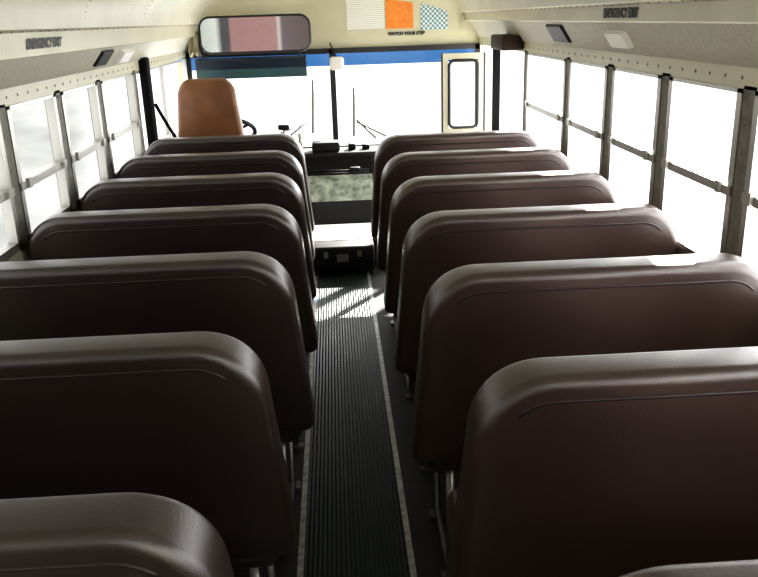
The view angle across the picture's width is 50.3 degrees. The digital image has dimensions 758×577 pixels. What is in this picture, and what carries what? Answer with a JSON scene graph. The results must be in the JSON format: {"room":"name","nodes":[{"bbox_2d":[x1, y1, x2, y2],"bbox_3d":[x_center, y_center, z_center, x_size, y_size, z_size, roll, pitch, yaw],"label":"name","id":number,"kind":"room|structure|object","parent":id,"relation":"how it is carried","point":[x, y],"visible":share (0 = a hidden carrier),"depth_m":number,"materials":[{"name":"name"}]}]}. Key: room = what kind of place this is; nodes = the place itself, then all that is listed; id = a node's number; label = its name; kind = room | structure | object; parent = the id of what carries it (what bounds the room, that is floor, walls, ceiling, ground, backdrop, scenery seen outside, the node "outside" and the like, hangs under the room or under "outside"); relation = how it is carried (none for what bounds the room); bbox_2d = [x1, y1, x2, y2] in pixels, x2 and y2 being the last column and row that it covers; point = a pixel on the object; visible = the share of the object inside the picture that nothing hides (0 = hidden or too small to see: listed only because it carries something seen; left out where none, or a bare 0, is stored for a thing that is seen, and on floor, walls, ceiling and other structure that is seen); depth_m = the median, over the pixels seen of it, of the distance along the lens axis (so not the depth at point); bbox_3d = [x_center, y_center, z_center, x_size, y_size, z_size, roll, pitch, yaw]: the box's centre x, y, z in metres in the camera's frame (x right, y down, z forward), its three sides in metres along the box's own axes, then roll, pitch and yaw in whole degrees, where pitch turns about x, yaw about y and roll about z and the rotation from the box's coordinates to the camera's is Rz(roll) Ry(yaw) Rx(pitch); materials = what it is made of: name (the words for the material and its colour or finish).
{"room":"school bus interior","nodes":[
{"label":"school bus interior","id":0,"kind":"room"},
{"bbox_2d":[0,50,187,261],"bbox_3d":[-1.278,0.153,2.615,0.055,1.487,8.401,-3,19,-3],"label":"wall","id":1,"kind":"structure","parent":0,"point":[26,92],"depth_m":3.43,"materials":[{"name":"beige metal"}]},
{"bbox_2d":[0,73,142,261],"bbox_3d":[-1.227,0.032,1.601,0.056,0.494,6.551,-3,19,-3],"label":"window frames","id":2,"kind":"structure","parent":1,"relation":"attached to","point":[58,165],"depth_m":3.37,"materials":[{"name":"silver metal"}]},
{"bbox_2d":[0,37,191,89],"bbox_3d":[-1.242,-0.601,2.365,0.085,0.099,8.401,-3,19,-3],"label":"cove","id":3,"kind":"object","parent":1,"relation":"attached to","point":[18,72],"visible":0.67,"depth_m":3.35,"materials":[{"name":"beige metal"}]},
{"bbox_2d":[93,49,113,66],"bbox_3d":[-1.322,-1.108,3.873,0.060,0.072,0.210,-3,19,-3],"label":"ceiling speaker","id":4,"kind":"object","parent":3,"relation":"attached to","point":[104,57],"visible":1,"depth_m":3.84,"materials":[{"name":"black plastic"}]},
{"bbox_2d":[115,48,133,62],"bbox_3d":[-1.346,-1.233,4.271,0.059,0.068,0.234,-3,19,-3],"label":"ceiling light","id":5,"kind":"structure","parent":3,"relation":"attached to","point":[124,55],"depth_m":4.22,"materials":[{"name":"white plastic"}]},
{"bbox_2d":[138,57,176,146],"bbox_3d":[-1.359,-1.129,5.017,0.145,0.606,0.308,-3,19,-3],"label":"seat belt","id":6,"kind":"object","parent":1,"relation":"attached to","point":[149,106],"depth_m":4.88,"materials":[{"name":"black"}]},
{"bbox_2d":[136,60,181,150],"bbox_3d":[-1.473,-1.272,5.510,0.026,0.494,1.555,-3,19,-3],"label":"window","id":7,"kind":"structure","parent":1,"relation":"attached to","point":[168,134],"depth_m":5.54,"materials":[{"name":"silver metal"}]},
{"bbox_2d":[0,0,648,29],"bbox_3d":[-0.132,-0.923,2.325,2.025,0.280,8.401,-3,19,-3],"label":"ceiling","id":8,"kind":"structure","parent":0,"point":[32,14],"depth_m":3.55,"materials":[{"name":"paint"}]},
{"bbox_2d":[0,24,198,60],"bbox_3d":[-1.168,-0.696,2.338,0.070,0.094,8.401,-3,19,-3],"label":"panel","id":9,"kind":"object","parent":8,"relation":"attached to","point":[13,44],"visible":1,"depth_m":3.37,"materials":[{"name":"beige paint"}]},
{"bbox_2d":[27,36,61,49],"bbox_3d":[-1.201,-0.884,2.902,0.001,0.037,0.380,2,18,-4],"label":"emergency exit lettering","id":10,"kind":"object","parent":9,"relation":"attached to","point":[31,43],"visible":1,"depth_m":2.87,"materials":[{"name":"black"}]},
{"bbox_2d":[462,0,757,23],"bbox_3d":[0.915,-0.831,2.418,0.070,0.071,8.401,-3,19,-3],"label":"ceiling panel","id":11,"kind":"object","parent":8,"relation":"attached to","point":[706,11],"visible":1,"depth_m":2.71,"materials":[{"name":"beige paint"}]},
{"bbox_2d":[603,7,638,17],"bbox_3d":[0.882,-1.010,2.953,0.001,0.037,0.380,-8,19,-1],"label":"sign emergency exit right","id":12,"kind":"object","parent":11,"relation":"attached to","point":[607,12],"visible":1,"depth_m":2.96,"materials":[{"name":"black paint"}]},
{"bbox_2d":[186,0,478,52],"bbox_3d":[-0.357,-1.449,6.510,2.450,1.990,0.205,-3,19,-3],"label":"wall","id":13,"kind":"structure","parent":0,"point":[328,20],"depth_m":6.37,"materials":[{"name":"beige metal"}]},
{"bbox_2d":[188,32,202,57],"bbox_3d":[-1.427,-1.898,6.270,0.076,0.188,0.231,-3,19,-3],"label":"shelf box","id":14,"kind":"object","parent":13,"relation":"attached to","point":[195,48],"visible":0.67,"depth_m":6.19,"materials":[{"name":"beige paint"}]},
{"bbox_2d":[195,52,306,78],"bbox_3d":[-0.993,-1.751,6.308,0.853,0.194,0.158,-3,19,-3],"label":"panel","id":15,"kind":"object","parent":13,"relation":"attached to","point":[261,67],"visible":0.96,"depth_m":6.24,"materials":[{"name":"teal plastic"}]},
{"bbox_2d":[198,13,310,54],"bbox_3d":[-0.936,-1.955,6.188,0.835,0.274,0.332,-3,19,-3],"label":"mirror","id":16,"kind":"object","parent":13,"relation":"attached to","point":[244,34],"visible":1,"depth_m":6.03,"materials":[{"name":"black mirror"}]},
{"bbox_2d":[186,43,479,147],"bbox_3d":[-0.346,-1.526,6.528,2.329,0.804,0.030,-3,19,-3],"label":"wall","id":17,"kind":"structure","parent":13,"relation":"attached to","point":[476,46],"depth_m":6.42,"materials":[{"name":"metal"}]},
{"bbox_2d":[191,49,474,70],"bbox_3d":[-0.356,-1.824,6.426,2.259,0.095,0.003,-3,19,-3],"label":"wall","id":18,"kind":"structure","parent":17,"relation":"attached to","point":[392,57],"depth_m":6.44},
{"bbox_2d":[329,42,343,69],"bbox_3d":[-0.335,-1.827,6.334,0.110,0.205,0.208,-3,19,-3],"label":"fan","id":19,"kind":"object","parent":13,"relation":"hanging from","point":[337,63],"visible":1,"depth_m":6.26,"materials":[{"name":"plastic"}]},
{"bbox_2d":[346,0,384,29],"bbox_3d":[-0.109,-2.219,6.326,0.299,0.355,0.003,-3,19,-3],"label":"paper","id":20,"kind":"object","parent":13,"relation":"attached to","point":[364,14],"visible":1,"depth_m":6.35,"materials":[{"name":"white paper"}]},
{"bbox_2d":[385,0,412,28],"bbox_3d":[0.159,-2.228,6.340,0.218,0.350,0.003,-3,19,-3],"label":"paper","id":21,"kind":"object","parent":13,"relation":"attached to","point":[399,14],"visible":1,"depth_m":6.36,"materials":[{"name":"orange paper"}]},
{"bbox_2d":[388,31,424,35],"bbox_3d":[0.219,-2.027,6.406,0.295,0.027,0.001,-3,19,-3],"label":"sign","id":22,"kind":"object","parent":13,"relation":"attached to","point":[391,34],"depth_m":6.41,"materials":[{"name":"black paint"}]},
{"bbox_2d":[421,4,447,29],"bbox_3d":[0.436,-2.229,6.356,0.217,0.358,0.003,-3,19,-3],"label":"sticker","id":23,"kind":"object","parent":13,"relation":"attached to","point":[433,18],"visible":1,"depth_m":6.38,"materials":[{"name":"paper"}]},
{"bbox_2d":[264,266,446,576],"bbox_3d":[-0.090,0.827,2.911,2.450,0.068,8.491,-3,19,-3],"label":"floor","id":24,"kind":"structure","parent":0,"point":[425,539],"depth_m":3.13,"materials":[{"name":"rubber"}]},
{"bbox_2d":[0,492,234,576],"bbox_3d":[-0.678,0.751,1.477,0.973,1.040,0.526,-3,19,-3],"label":"seat","id":25,"kind":"object","parent":24,"relation":"on","point":[126,534],"visible":1,"depth_m":1.11,"materials":[{"name":"leather"}]},
{"bbox_2d":[0,331,296,576],"bbox_3d":[-0.707,0.549,2.078,0.988,1.042,0.526,-3,19,-3],"label":"seat","id":26,"kind":"object","parent":24,"relation":"on","point":[188,419],"visible":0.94,"depth_m":1.76,"materials":[{"name":"leather"}]},
{"bbox_2d":[0,251,314,542],"bbox_3d":[-0.726,0.347,2.680,1.021,1.044,0.527,-3,19,-3],"label":"seat","id":27,"kind":"object","parent":24,"relation":"on","point":[248,298],"visible":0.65,"depth_m":2.33,"materials":[{"name":"leather"}]},
{"bbox_2d":[28,204,317,448],"bbox_3d":[-0.762,0.146,3.280,1.023,1.046,0.527,-3,19,-3],"label":"seat","id":28,"kind":"object","parent":24,"relation":"on","point":[273,231],"visible":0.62,"depth_m":2.90,"materials":[{"name":"leather"}]},
{"bbox_2d":[80,172,316,298],"bbox_3d":[-0.805,-0.056,3.881,1.008,1.048,0.527,-3,19,-3],"label":"seat","id":29,"kind":"object","parent":24,"relation":"on","point":[280,190],"visible":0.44,"depth_m":3.50,"materials":[{"name":"leather"}]},
{"bbox_2d":[178,78,244,136],"bbox_3d":[-1.152,-0.842,5.811,0.509,1.333,0.559,-3,19,-3],"label":"seat","id":30,"kind":"object","parent":24,"relation":"on","point":[208,106],"visible":0.31,"depth_m":5.41,"materials":[{"name":"brown leather"}]},
{"bbox_2d":[116,150,314,259],"bbox_3d":[-0.851,-0.257,4.481,0.988,1.050,0.528,-3,19,-3],"label":"seat","id":31,"kind":"object","parent":24,"relation":"on","point":[242,162],"visible":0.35,"depth_m":4.09,"materials":[{"name":"leather"}]},
{"bbox_2d":[145,133,314,230],"bbox_3d":[-0.895,-0.458,5.082,0.973,1.052,0.528,-3,19,-3],"label":"seat","id":32,"kind":"object","parent":24,"relation":"on","point":[291,145],"visible":0.27,"depth_m":4.69,"materials":[{"name":"leather"}]},
{"bbox_2d":[241,119,377,224],"bbox_3d":[-0.542,-0.880,6.319,1.839,1.045,0.735,-3,19,-3],"label":"dashboard","id":33,"kind":"object","parent":24,"relation":"on","point":[340,180],"visible":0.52,"depth_m":6.19,"materials":[{"name":"black plastic"}]},
{"bbox_2d":[313,239,374,275],"bbox_3d":[-0.252,-0.215,5.624,0.438,0.207,0.204,-3,19,-3],"label":"case","id":34,"kind":"object","parent":24,"relation":"on","point":[344,255],"visible":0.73,"depth_m":5.54,"materials":[{"name":"black plastic"}]},
{"bbox_2d":[312,222,376,265],"bbox_3d":[-0.279,-0.379,6.121,0.700,0.204,0.813,-3,19,-3],"label":"floor","id":35,"kind":"structure","parent":24,"relation":"on","point":[335,232],"depth_m":5.89,"materials":[{"name":"rubber"}]},
{"bbox_2d":[303,270,410,576],"bbox_3d":[-0.060,0.972,2.390,0.340,0.004,7.320,-3,19,-3],"label":"mat","id":36,"kind":"object","parent":24,"relation":"on","point":[354,525],"depth_m":3.29,"materials":[{"name":"rubber"}]},
{"bbox_2d":[371,130,539,286],"bbox_3d":[0.434,-0.445,4.917,0.984,1.052,0.528,-3,19,-3],"label":"seat","id":37,"kind":"object","parent":24,"relation":"on","point":[389,148],"visible":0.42,"depth_m":4.53,"materials":[{"name":"leather"}]},
{"bbox_2d":[376,147,571,330],"bbox_3d":[0.470,-0.244,4.316,0.984,1.050,0.528,-3,19,-3],"label":"seat","id":38,"kind":"object","parent":24,"relation":"on","point":[399,170],"visible":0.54,"depth_m":3.93,"materials":[{"name":"leather"}]},
{"bbox_2d":[384,170,615,399],"bbox_3d":[0.506,-0.042,3.715,0.984,1.048,0.527,-3,19,-3],"label":"seat","id":39,"kind":"object","parent":24,"relation":"on","point":[414,200],"visible":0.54,"depth_m":3.34,"materials":[{"name":"leather"}]},
{"bbox_2d":[394,202,676,471],"bbox_3d":[0.543,0.159,3.114,0.984,1.046,0.527,-3,19,-3],"label":"seat","id":40,"kind":"object","parent":24,"relation":"on","point":[437,245],"visible":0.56,"depth_m":2.75,"materials":[{"name":"leather"}]},
{"bbox_2d":[411,253,757,576],"bbox_3d":[0.580,0.361,2.513,0.982,1.044,0.527,-3,19,-3],"label":"seat","id":41,"kind":"object","parent":24,"relation":"on","point":[481,324],"visible":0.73,"depth_m":2.17,"materials":[{"name":"leather"}]},
{"bbox_2d":[447,346,757,576],"bbox_3d":[0.627,0.561,1.913,0.959,1.042,0.526,-3,19,-3],"label":"seat","id":42,"kind":"object","parent":24,"relation":"on","point":[610,465],"visible":1,"depth_m":1.59,"materials":[{"name":"leather"}]},
{"bbox_2d":[619,559,757,576],"bbox_3d":[0.666,0.763,1.312,0.954,1.040,0.526,-3,19,-3],"label":"seat","id":43,"kind":"object","parent":24,"relation":"on","point":[741,568],"visible":1,"depth_m":0.97,"materials":[{"name":"leather"}]},
{"bbox_2d":[479,37,757,255],"bbox_3d":[1.081,0.028,2.715,0.055,1.516,8.401,-3,19,-3],"label":"wall","id":44,"kind":"structure","parent":0,"point":[745,79],"depth_m":2.90,"materials":[{"name":"beige metal"}]},
{"bbox_2d":[441,52,485,132],"bbox_3d":[0.649,-1.095,6.232,0.333,1.393,0.046,-3,19,-3],"label":"door leaf","id":45,"kind":"structure","parent":44,"relation":"in","point":[446,87],"depth_m":6.08,"materials":[{"name":"beige paint"}]},
{"bbox_2d":[492,49,500,130],"bbox_3d":[0.854,-1.010,5.928,0.034,1.454,0.115,-3,19,-3],"label":"pole","id":46,"kind":"object","parent":44,"relation":"attached to","point":[496,89],"depth_m":5.75,"materials":[{"name":"black metal"}]},
{"bbox_2d":[469,21,757,67],"bbox_3d":[0.996,-0.745,2.452,0.085,0.120,8.401,-3,19,-3],"label":"panel","id":47,"kind":"object","parent":44,"relation":"attached to","point":[730,44],"visible":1,"depth_m":2.77,"materials":[{"name":"beige metal"}]},
{"bbox_2d":[491,34,523,50],"bbox_3d":[0.809,-1.561,5.109,0.135,0.090,0.370,-3,19,-3],"label":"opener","id":48,"kind":"object","parent":47,"relation":"attached to","point":[505,42],"visible":0.83,"depth_m":4.94,"materials":[{"name":"brown"}]},
{"bbox_2d":[546,24,571,42],"bbox_3d":[0.891,-1.269,4.010,0.061,0.085,0.304,-3,19,-3],"label":"ceiling speaker","id":49,"kind":"object","parent":47,"relation":"attached to","point":[558,32],"visible":1,"depth_m":3.97,"materials":[{"name":"black plastic"}]},
{"bbox_2d":[604,30,633,48],"bbox_3d":[0.941,-0.981,3.173,0.053,0.067,0.226,-3,19,-3],"label":"ceiling light","id":50,"kind":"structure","parent":47,"relation":"attached to","point":[618,39],"depth_m":3.13,"materials":[{"name":"white plastic"}]},
{"bbox_2d":[525,53,757,264],"bbox_3d":[1.105,-0.093,1.785,0.056,0.574,6.714,-3,19,-3],"label":"window frame","id":51,"kind":"structure","parent":44,"relation":"attached to","point":[671,165],"depth_m":2.90,"materials":[{"name":"silver metal"}]},
{"label":"outside","id":52,"kind":"structure","parent":0,"visible":0},
{"bbox_2d":[280,80,386,138],"bbox_3d":[-0.436,-1.668,7.585,0.975,0.548,0.515,-3,19,-3],"label":"windshield wipers","id":53,"kind":"object","parent":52,"point":[366,128],"visible":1,"depth_m":7.77,"materials":[{"name":"black metal"}]}
]}

